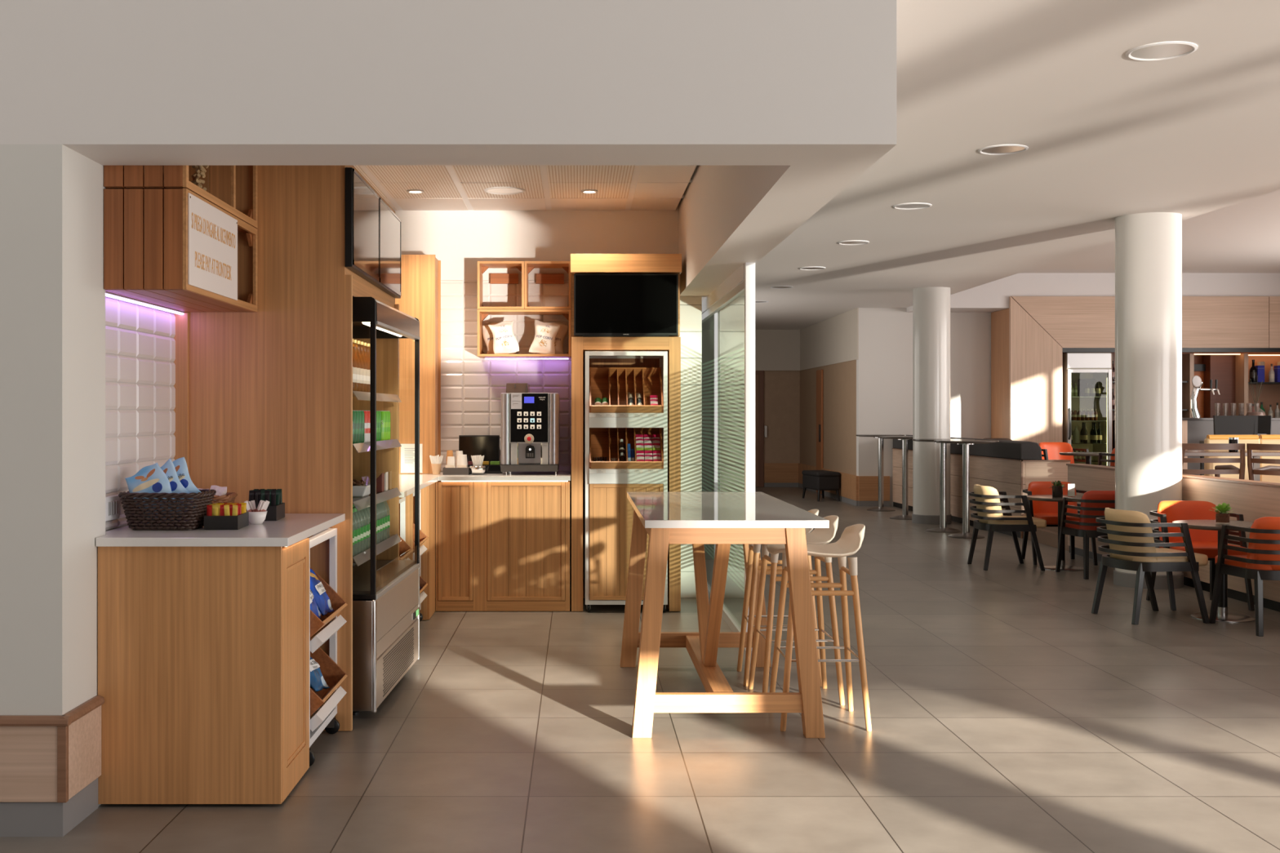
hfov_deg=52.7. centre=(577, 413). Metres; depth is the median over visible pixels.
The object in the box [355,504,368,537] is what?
water bottle
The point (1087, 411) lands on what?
juice bottle
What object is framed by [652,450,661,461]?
juice carton
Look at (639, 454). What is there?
juice carton
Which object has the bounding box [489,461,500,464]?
packet
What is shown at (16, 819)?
baseboard
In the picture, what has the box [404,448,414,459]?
print
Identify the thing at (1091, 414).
juice bottle
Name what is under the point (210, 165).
jar
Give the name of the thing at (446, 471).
tray
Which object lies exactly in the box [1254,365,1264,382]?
carton
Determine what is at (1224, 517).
potted plant
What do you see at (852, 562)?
socket
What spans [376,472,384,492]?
pack
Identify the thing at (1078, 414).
juice bottle
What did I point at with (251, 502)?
stick
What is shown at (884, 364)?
wall
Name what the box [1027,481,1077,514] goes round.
cushion
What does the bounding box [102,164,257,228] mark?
wall shelf
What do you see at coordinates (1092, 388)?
beer bottle
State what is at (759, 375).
door
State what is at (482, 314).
crate
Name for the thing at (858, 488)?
baseboard
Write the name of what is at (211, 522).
box
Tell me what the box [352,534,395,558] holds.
shelf
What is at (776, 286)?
recessed light
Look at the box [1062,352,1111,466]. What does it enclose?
cooler
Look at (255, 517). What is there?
cup
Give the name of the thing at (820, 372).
door
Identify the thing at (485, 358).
diffuser
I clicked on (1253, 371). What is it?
liquor bottle
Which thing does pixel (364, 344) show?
glass bottle
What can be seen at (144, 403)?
tiles
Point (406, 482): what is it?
countertop
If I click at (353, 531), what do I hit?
water bottle
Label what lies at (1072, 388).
bottle
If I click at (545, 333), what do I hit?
bag
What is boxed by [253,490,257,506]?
sachet
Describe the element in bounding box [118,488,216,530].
wicker basket
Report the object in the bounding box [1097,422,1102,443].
wine bottle
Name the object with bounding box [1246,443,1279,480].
armchair
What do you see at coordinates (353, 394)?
shelf
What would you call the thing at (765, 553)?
socket
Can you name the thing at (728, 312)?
glass wall
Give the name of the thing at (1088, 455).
table
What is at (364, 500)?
water bottle
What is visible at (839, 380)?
wall
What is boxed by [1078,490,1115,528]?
cushion
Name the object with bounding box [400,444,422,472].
menu sheet
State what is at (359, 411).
drink can
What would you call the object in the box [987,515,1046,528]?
seat cushion
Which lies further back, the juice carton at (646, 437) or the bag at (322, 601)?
the juice carton at (646, 437)
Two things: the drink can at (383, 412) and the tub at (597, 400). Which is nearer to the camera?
the drink can at (383, 412)
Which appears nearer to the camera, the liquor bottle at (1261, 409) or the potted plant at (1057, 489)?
the potted plant at (1057, 489)
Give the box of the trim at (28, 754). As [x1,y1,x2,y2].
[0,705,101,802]
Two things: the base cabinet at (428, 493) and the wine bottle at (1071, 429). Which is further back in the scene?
the wine bottle at (1071, 429)
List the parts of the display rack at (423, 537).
frame, price rail, price rail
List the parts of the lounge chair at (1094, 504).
leg, seat rail, leg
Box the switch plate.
[105,494,119,521]
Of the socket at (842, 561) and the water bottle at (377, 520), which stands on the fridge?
the water bottle at (377, 520)
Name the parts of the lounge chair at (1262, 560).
leg, seat rail, leg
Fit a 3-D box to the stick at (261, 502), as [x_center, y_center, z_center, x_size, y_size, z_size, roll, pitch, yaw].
[-1.250,0.383,5.041,0.044,0.084,0.015,0,0,27]
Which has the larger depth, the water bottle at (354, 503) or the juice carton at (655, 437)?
the juice carton at (655, 437)
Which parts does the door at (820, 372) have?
lock plate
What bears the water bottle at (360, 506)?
on the fridge
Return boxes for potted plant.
[1048,480,1065,497]
[1211,502,1234,522]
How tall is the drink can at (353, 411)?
0.156 m
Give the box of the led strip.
[105,291,184,314]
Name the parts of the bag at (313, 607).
title panel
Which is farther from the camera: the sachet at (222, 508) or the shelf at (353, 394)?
the shelf at (353, 394)
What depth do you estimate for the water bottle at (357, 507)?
6.09 m
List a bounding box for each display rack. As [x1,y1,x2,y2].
[309,528,347,766]
[399,497,413,559]
[413,489,427,622]
[584,351,667,612]
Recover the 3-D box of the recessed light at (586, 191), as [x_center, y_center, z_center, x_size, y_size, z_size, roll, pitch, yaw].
[0.078,-1.521,8.820,0.116,0.012,0.116,0,0,0]
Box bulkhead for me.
[0,0,896,297]
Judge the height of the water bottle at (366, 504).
0.216 m
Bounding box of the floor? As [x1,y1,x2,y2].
[0,486,1279,852]
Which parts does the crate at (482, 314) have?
led strip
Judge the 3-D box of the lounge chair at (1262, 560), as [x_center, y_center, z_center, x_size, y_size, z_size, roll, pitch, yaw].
[4.460,1.011,8.265,0.574,0.738,0.600,0,0,-2]
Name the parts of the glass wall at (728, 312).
head panel, rail, post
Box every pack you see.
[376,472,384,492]
[384,471,387,491]
[387,471,391,489]
[626,444,631,461]
[631,448,635,461]
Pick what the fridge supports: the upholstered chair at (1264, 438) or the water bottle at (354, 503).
the water bottle at (354, 503)
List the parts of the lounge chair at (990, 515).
leg, leg, seat rail, leg, leg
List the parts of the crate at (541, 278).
rail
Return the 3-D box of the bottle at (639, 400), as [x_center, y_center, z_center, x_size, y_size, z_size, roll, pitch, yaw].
[0.431,-0.081,9.011,0.046,0.144,0.144,0,0,0]
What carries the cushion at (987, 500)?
on the lounge chair at (990, 515)
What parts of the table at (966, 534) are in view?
plate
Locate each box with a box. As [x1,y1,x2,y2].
[204,511,248,529]
[255,502,284,520]
[467,464,502,473]
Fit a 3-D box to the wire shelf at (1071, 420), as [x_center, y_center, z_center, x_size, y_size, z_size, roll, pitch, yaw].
[7.310,0.099,18.735,0.560,0.009,0.518,0,0,0]
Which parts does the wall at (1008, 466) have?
panel, panel, panel, panel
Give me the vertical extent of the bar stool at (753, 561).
0.883 m
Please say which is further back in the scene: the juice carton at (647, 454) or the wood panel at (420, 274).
the wood panel at (420, 274)
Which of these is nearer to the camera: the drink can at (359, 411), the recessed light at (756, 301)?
the drink can at (359, 411)
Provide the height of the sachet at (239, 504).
0.085 m
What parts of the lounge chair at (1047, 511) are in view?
leg, leg, leg, leg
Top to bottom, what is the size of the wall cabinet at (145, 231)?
0.360 m
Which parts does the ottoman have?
leg, leg, seat, leg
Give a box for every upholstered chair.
[1202,435,1259,479]
[1258,434,1279,483]
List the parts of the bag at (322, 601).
title panel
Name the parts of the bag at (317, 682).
title panel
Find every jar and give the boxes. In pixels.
[191,164,210,193]
[209,164,210,193]
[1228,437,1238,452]
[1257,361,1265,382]
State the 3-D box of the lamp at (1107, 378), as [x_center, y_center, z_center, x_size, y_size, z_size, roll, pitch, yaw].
[7.587,0.130,18.468,0.013,1.300,0.015,0,0,0]
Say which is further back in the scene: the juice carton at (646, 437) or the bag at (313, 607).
the juice carton at (646, 437)
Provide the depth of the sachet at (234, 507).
4.83 m
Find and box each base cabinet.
[97,537,309,804]
[399,482,435,620]
[435,480,570,611]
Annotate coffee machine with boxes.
[500,382,559,475]
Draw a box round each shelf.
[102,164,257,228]
[352,393,392,396]
[352,488,395,502]
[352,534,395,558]
[1071,396,1106,397]
[1071,420,1106,421]
[1071,442,1106,444]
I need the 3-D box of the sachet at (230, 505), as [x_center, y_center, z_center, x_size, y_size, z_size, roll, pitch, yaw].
[-1.313,0.384,4.868,0.022,0.085,0.012,0,0,-1]
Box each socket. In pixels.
[753,544,760,553]
[761,544,768,557]
[770,553,778,563]
[782,552,786,568]
[824,556,831,562]
[837,556,846,569]
[847,557,857,575]
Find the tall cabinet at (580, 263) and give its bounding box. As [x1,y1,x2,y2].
[570,253,681,611]
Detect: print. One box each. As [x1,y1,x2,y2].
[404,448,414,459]
[538,339,546,346]
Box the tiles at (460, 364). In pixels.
[440,280,571,471]
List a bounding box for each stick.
[244,501,251,511]
[248,501,253,511]
[248,501,256,511]
[257,501,262,511]
[259,501,266,511]
[262,501,269,511]
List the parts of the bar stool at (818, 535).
leg, leg, leg, leg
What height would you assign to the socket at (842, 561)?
0.082 m
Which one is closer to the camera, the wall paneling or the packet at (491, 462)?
the packet at (491, 462)
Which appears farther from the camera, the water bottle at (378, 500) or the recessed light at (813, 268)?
the recessed light at (813, 268)
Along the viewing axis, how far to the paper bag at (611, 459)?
9.00 m
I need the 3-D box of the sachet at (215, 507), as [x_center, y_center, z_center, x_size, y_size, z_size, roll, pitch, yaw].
[-1.358,0.384,4.829,0.021,0.085,0.009,0,0,0]
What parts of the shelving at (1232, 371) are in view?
amber panel, dark panel, shelf, light panel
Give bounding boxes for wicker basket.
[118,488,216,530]
[194,492,237,516]
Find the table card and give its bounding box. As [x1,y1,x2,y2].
[1067,484,1075,496]
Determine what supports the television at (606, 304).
attached to the tall cabinet at (580, 263)
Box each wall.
[0,144,105,806]
[105,297,173,531]
[394,204,701,598]
[678,296,702,598]
[701,262,755,651]
[755,307,858,370]
[800,360,856,475]
[856,307,1279,506]
[892,434,1071,538]
[906,272,1279,312]
[1066,463,1279,612]
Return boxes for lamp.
[1106,377,1107,465]
[1194,353,1240,355]
[1248,354,1279,355]
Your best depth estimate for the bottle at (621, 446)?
9.07 m
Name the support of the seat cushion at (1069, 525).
on the lounge chair at (1094, 504)
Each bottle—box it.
[352,338,356,392]
[352,339,359,391]
[352,340,363,383]
[352,344,360,392]
[352,501,363,523]
[352,502,360,524]
[352,506,363,540]
[352,507,360,542]
[352,508,357,543]
[352,530,354,545]
[353,500,366,521]
[353,505,366,539]
[355,341,366,393]
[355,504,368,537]
[356,342,369,384]
[356,499,368,520]
[359,498,370,519]
[359,503,370,542]
[363,343,370,384]
[363,344,370,394]
[364,501,377,539]
[367,500,380,532]
[376,497,387,528]
[376,498,385,529]
[376,499,382,531]
[377,497,390,527]
[618,439,625,454]
[619,452,625,461]
[627,392,634,404]
[635,392,642,404]
[1071,382,1073,396]
[1071,408,1073,420]
[1071,429,1072,443]
[1072,408,1076,420]
[1073,382,1077,396]
[1073,426,1079,443]
[1076,408,1080,420]
[1080,422,1084,443]
[1081,408,1084,420]
[1081,422,1087,443]
[1084,382,1089,396]
[1085,408,1088,420]
[1089,408,1093,420]
[1089,422,1093,443]
[1090,382,1094,396]
[1092,422,1097,443]
[1093,408,1097,420]
[1095,382,1100,396]
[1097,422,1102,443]
[1111,360,1115,381]
[1111,388,1115,408]
[1249,360,1257,382]
[1249,404,1255,412]
[1257,402,1265,413]
[1267,404,1273,417]
[1268,364,1274,382]
[1275,402,1279,417]
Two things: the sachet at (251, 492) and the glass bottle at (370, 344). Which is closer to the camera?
the sachet at (251, 492)
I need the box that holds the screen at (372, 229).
[345,167,400,298]
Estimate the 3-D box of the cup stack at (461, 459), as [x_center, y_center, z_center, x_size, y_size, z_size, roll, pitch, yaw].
[-0.829,0.359,9.225,0.088,0.135,0.088,0,0,0]
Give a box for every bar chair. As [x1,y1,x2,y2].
[1199,415,1257,475]
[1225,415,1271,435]
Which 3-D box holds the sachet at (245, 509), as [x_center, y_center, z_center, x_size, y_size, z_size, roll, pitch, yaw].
[-1.286,0.384,4.959,0.023,0.086,0.006,0,0,-1]
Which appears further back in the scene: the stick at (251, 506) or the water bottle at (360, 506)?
the water bottle at (360, 506)
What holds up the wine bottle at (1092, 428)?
in the cooler
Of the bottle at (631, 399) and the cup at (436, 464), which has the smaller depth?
the bottle at (631, 399)
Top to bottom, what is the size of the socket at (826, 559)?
0.082 m
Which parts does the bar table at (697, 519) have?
leg, rail, leg, leg, leg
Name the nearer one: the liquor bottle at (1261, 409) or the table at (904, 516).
the table at (904, 516)
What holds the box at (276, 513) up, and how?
on the countertop at (293, 528)
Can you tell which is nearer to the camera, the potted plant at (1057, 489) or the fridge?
the fridge
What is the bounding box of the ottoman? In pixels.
[801,470,840,501]
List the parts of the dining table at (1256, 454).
leg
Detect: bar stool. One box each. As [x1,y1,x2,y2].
[737,509,822,687]
[748,515,844,705]
[766,524,871,731]
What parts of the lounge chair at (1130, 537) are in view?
leg, leg, seat rail, leg, leg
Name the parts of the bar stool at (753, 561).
leg, leg, leg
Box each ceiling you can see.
[353,164,697,210]
[702,0,1279,329]
[950,186,1279,294]
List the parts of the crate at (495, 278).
rail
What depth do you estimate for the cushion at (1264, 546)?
8.05 m
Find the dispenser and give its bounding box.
[525,444,534,457]
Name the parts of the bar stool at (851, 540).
leg, leg, leg, leg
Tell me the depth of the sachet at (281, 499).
5.36 m
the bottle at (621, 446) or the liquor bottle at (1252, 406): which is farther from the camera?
the liquor bottle at (1252, 406)
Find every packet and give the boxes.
[209,484,226,502]
[482,461,488,464]
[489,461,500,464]
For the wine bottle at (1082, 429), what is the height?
0.300 m
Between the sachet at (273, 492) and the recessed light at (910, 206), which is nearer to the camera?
the sachet at (273, 492)
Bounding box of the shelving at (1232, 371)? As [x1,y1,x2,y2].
[1111,353,1279,448]
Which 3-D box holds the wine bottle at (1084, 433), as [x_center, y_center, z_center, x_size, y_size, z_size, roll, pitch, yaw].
[7.300,0.270,18.570,0.074,0.300,0.074,0,0,0]
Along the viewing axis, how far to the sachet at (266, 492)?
5.24 m
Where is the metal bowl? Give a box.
[467,466,485,475]
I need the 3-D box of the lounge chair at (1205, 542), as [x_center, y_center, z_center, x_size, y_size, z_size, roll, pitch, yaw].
[4.460,1.011,9.295,0.574,0.738,0.600,0,0,1]
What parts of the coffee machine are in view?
panel, frame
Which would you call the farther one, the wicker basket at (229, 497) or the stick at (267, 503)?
the wicker basket at (229, 497)
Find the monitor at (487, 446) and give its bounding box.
[458,435,499,464]
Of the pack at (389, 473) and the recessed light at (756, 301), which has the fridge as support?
the pack at (389, 473)
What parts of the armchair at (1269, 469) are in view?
post, rail, rail, rail, arm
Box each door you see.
[755,370,767,487]
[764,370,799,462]
[816,369,822,493]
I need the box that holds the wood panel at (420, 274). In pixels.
[395,254,440,474]
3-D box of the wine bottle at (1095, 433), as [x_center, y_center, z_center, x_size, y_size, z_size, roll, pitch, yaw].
[7.445,0.270,18.570,0.074,0.300,0.074,0,0,0]
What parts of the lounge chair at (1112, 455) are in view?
leg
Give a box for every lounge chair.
[967,484,1046,570]
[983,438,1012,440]
[1021,481,1097,565]
[1038,442,1088,463]
[1055,490,1115,579]
[1091,507,1209,624]
[1097,448,1115,466]
[1146,500,1254,610]
[1208,516,1279,636]
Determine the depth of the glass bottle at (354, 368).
5.96 m
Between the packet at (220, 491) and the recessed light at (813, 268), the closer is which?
the packet at (220, 491)
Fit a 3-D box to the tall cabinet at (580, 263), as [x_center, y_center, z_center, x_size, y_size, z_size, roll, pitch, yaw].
[0.335,0.131,9.307,0.774,2.490,0.685,0,0,0]
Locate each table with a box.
[620,492,829,737]
[855,434,906,511]
[877,435,912,519]
[912,438,973,533]
[933,440,999,538]
[1026,494,1083,571]
[1058,452,1111,464]
[1172,520,1255,622]
[1184,449,1279,480]
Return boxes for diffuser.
[484,358,568,359]
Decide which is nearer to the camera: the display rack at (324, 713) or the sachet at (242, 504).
the sachet at (242, 504)
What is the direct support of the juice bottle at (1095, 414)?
in the cooler
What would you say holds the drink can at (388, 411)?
on the fridge
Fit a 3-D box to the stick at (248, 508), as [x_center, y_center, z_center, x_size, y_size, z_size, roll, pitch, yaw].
[-1.285,0.383,5.043,0.007,0.087,0.050,0,0,38]
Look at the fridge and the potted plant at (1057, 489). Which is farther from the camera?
the potted plant at (1057, 489)
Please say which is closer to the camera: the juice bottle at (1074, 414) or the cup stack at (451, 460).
the cup stack at (451, 460)
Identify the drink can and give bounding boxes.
[352,410,355,444]
[355,410,359,444]
[357,410,361,444]
[360,410,364,443]
[363,410,368,443]
[367,410,370,442]
[376,410,378,441]
[377,410,381,441]
[380,410,386,440]
[385,410,388,440]
[387,410,390,439]
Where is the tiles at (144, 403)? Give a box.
[105,296,175,529]
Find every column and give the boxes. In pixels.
[911,286,951,524]
[1113,212,1183,589]
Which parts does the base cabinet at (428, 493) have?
panel, panel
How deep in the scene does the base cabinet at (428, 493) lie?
8.62 m
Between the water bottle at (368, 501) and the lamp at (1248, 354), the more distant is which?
the lamp at (1248, 354)
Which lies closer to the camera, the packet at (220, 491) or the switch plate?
the switch plate
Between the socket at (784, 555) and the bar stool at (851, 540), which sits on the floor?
the bar stool at (851, 540)
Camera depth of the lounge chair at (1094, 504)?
10.82 m
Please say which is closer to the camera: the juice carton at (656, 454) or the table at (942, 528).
the juice carton at (656, 454)
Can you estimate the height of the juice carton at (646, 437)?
0.128 m
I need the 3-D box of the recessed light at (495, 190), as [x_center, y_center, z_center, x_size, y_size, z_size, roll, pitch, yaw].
[-0.500,-1.599,8.800,0.282,0.161,0.282,0,0,0]
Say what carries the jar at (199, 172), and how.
in the wall shelf at (115, 176)
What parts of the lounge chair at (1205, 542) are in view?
leg, leg, leg, leg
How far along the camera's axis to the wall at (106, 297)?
5.03 m
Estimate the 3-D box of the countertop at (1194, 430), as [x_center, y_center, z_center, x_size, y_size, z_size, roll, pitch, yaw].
[9.030,0.565,16.830,3.100,1.030,0.740,0,0,0]
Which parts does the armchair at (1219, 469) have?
post, rail, rail, rail, arm, post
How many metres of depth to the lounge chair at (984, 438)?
18.21 m
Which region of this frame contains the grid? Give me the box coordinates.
[358,164,692,209]
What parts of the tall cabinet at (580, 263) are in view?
post, panel, rail, post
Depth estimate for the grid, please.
8.67 m
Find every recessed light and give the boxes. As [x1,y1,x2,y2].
[406,189,423,193]
[484,186,525,194]
[581,189,597,193]
[755,300,768,302]
[770,285,793,288]
[799,266,826,270]
[837,240,869,244]
[893,202,932,209]
[977,144,1028,155]
[1125,40,1197,60]
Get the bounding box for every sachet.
[206,505,212,515]
[213,505,217,515]
[215,504,220,515]
[219,505,224,515]
[223,505,230,515]
[227,504,232,515]
[231,505,237,515]
[235,503,241,515]
[240,502,244,514]
[241,502,246,512]
[248,490,253,501]
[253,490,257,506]
[257,489,261,504]
[260,490,265,501]
[264,490,270,506]
[267,489,272,506]
[271,490,275,506]
[275,489,280,505]
[276,488,282,503]
[444,465,454,467]
[457,465,466,467]
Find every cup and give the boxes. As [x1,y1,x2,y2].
[246,511,266,524]
[429,454,443,475]
[471,454,484,466]
[472,463,482,466]
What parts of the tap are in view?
handle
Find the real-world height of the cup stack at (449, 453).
0.165 m
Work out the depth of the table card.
11.50 m
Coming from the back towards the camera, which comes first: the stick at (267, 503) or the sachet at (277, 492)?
the sachet at (277, 492)
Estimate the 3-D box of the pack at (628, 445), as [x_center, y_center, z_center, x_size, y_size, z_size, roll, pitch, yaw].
[0.359,0.298,9.029,0.020,0.177,0.177,0,0,0]
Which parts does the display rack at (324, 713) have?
frame, price rail, price rail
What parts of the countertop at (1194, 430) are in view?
panel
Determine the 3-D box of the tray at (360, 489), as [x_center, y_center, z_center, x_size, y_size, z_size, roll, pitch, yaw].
[-1.139,0.355,6.328,0.245,0.095,0.205,0,0,2]
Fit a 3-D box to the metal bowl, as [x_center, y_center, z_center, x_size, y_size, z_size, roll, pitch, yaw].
[-0.715,0.402,9.190,0.116,0.062,0.116,0,0,45]
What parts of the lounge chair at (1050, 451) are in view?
leg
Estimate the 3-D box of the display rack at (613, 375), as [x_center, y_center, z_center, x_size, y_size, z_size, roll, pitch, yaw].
[0.336,0.472,9.166,0.572,1.814,0.538,0,0,0]
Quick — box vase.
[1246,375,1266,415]
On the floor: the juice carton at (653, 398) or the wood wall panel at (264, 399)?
the wood wall panel at (264, 399)
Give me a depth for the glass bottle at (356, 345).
6.44 m
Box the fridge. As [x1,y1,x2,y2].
[352,296,420,715]
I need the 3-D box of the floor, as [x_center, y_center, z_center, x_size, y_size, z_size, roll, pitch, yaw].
[2.300,1.410,13.800,16.600,0.060,24.400,0,0,0]
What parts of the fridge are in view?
frame, corner trim, frame, canopy rail, riser glass, panel, slanted panel, riser rail, grille panel, corner trim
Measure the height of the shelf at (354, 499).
0.006 m
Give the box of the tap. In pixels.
[1190,375,1220,417]
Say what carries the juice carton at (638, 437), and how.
in the display rack at (613, 375)
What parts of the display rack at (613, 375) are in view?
door, door rail, tag rail, tag rail, price rail, price rail, door rail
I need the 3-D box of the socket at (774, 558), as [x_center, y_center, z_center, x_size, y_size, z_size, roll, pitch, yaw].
[0.944,0.672,6.170,0.044,0.082,0.044,0,0,-2]
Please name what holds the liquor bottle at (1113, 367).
on the shelving at (1232, 371)
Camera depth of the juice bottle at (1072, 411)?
18.64 m
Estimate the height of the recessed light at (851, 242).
0.161 m
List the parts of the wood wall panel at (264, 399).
corner post, panel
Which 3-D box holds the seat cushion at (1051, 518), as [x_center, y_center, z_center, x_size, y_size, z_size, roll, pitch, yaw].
[4.458,0.972,11.970,0.484,0.073,0.510,0,0,2]
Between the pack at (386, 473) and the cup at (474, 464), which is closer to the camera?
the pack at (386, 473)
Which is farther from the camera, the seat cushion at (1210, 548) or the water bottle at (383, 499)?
the seat cushion at (1210, 548)
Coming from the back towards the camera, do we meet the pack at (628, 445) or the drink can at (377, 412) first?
the pack at (628, 445)
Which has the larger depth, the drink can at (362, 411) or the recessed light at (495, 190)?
the recessed light at (495, 190)
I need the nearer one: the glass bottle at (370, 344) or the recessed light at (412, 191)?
the glass bottle at (370, 344)
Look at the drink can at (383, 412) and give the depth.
6.68 m
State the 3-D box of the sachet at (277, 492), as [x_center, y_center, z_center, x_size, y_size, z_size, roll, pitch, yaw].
[-1.235,0.370,5.289,0.027,0.115,0.018,0,0,-2]
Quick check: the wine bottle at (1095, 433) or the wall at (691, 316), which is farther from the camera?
the wine bottle at (1095, 433)
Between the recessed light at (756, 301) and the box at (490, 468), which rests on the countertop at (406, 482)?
the box at (490, 468)
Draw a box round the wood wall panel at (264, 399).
[173,164,399,731]
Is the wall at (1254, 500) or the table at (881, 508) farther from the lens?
the table at (881, 508)
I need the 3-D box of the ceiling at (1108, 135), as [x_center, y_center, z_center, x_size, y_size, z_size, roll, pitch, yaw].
[2.981,-1.590,15.107,3.878,0.001,21.785,0,0,0]
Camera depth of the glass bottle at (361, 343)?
6.19 m
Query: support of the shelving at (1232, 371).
on the platform
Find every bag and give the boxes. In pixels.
[124,462,175,523]
[160,457,196,523]
[172,457,201,520]
[310,568,333,616]
[310,590,321,618]
[310,656,329,691]
[482,322,497,354]
[488,320,519,354]
[528,319,560,354]
[537,320,568,354]
[610,457,617,461]
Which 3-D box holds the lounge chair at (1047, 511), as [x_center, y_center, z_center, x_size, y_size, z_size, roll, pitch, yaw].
[4.460,1.011,12.015,0.574,0.738,0.600,0,0,2]
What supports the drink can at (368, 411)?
on the fridge
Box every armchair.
[1182,443,1245,479]
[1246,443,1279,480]
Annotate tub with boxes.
[594,397,601,404]
[601,397,608,404]
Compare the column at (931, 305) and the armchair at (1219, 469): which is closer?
the armchair at (1219, 469)
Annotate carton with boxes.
[635,434,644,450]
[635,450,644,461]
[643,434,652,451]
[644,450,653,461]
[649,395,657,404]
[651,434,660,453]
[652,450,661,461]
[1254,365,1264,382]
[1273,365,1279,382]
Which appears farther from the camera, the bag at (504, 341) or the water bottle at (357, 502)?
the bag at (504, 341)
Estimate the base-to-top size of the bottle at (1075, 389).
0.200 m
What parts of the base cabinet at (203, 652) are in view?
door, door moulding, door frame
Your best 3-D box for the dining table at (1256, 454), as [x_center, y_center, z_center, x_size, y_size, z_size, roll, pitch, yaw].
[5.900,0.713,11.950,1.200,0.735,0.700,0,0,0]
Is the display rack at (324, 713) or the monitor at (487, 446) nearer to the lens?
the display rack at (324, 713)
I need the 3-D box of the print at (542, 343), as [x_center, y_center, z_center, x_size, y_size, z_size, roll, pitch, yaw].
[-0.255,-0.517,9.383,0.062,0.053,0.018,0,0,5]
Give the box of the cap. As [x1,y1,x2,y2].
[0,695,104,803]
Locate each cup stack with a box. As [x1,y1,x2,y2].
[445,450,453,463]
[446,456,455,467]
[454,450,462,467]
[456,454,467,467]
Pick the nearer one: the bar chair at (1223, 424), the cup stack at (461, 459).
the cup stack at (461, 459)
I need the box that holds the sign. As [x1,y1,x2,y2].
[187,192,237,300]
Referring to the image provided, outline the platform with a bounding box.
[1022,526,1069,551]
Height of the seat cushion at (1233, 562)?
0.073 m
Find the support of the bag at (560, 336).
on the crate at (482, 314)
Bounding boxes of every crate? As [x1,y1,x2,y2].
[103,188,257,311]
[477,261,524,309]
[477,309,571,359]
[524,261,571,309]
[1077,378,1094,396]
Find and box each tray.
[352,475,370,497]
[352,484,370,497]
[442,466,471,475]
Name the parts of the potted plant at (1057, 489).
pot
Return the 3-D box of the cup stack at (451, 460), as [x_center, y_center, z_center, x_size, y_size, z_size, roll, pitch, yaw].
[-0.908,0.366,9.222,0.068,0.121,0.068,0,0,0]
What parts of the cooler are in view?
door handle, header panel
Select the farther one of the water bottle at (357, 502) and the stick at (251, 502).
the water bottle at (357, 502)
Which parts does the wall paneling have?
panel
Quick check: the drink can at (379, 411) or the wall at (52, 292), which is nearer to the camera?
the wall at (52, 292)
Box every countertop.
[95,513,345,546]
[399,471,570,497]
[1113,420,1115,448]
[1182,417,1279,475]
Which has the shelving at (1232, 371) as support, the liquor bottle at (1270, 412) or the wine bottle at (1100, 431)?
the liquor bottle at (1270, 412)
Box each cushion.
[801,470,840,476]
[973,484,1004,524]
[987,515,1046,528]
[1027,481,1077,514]
[1033,512,1079,524]
[1065,520,1096,530]
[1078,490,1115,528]
[1104,507,1158,562]
[1109,547,1208,565]
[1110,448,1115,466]
[1157,500,1218,542]
[1159,541,1247,558]
[1214,555,1271,569]
[1245,516,1279,570]
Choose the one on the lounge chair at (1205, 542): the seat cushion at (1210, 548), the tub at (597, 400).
the seat cushion at (1210, 548)
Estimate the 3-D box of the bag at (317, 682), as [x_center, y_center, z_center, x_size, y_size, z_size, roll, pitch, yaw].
[-1.147,1.043,5.343,0.198,0.216,0.198,0,0,7]
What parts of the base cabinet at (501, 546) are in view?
door, door rail, door rail, rail, door, door rail, door rail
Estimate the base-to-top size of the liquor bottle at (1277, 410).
0.260 m
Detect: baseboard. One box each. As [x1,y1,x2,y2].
[0,777,97,836]
[764,462,889,506]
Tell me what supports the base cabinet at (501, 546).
on the floor
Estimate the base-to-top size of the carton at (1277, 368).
0.245 m
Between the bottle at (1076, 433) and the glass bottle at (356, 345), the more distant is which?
the bottle at (1076, 433)
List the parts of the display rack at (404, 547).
frame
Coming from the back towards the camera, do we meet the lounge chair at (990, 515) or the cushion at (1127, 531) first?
the lounge chair at (990, 515)
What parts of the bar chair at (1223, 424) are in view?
leg, post, panel, post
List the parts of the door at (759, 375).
handle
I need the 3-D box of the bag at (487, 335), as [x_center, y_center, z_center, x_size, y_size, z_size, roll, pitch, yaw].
[-0.604,-0.554,9.545,0.207,0.260,0.102,0,0,-4]
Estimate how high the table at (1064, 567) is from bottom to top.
0.640 m
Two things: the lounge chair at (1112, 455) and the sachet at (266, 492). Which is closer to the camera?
the sachet at (266, 492)
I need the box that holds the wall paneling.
[991,296,1279,444]
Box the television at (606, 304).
[573,273,678,336]
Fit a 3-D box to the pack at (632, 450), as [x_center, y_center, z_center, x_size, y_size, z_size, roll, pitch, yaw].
[0.385,0.315,9.012,0.020,0.141,0.141,0,0,0]
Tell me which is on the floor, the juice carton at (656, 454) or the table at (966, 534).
the table at (966, 534)

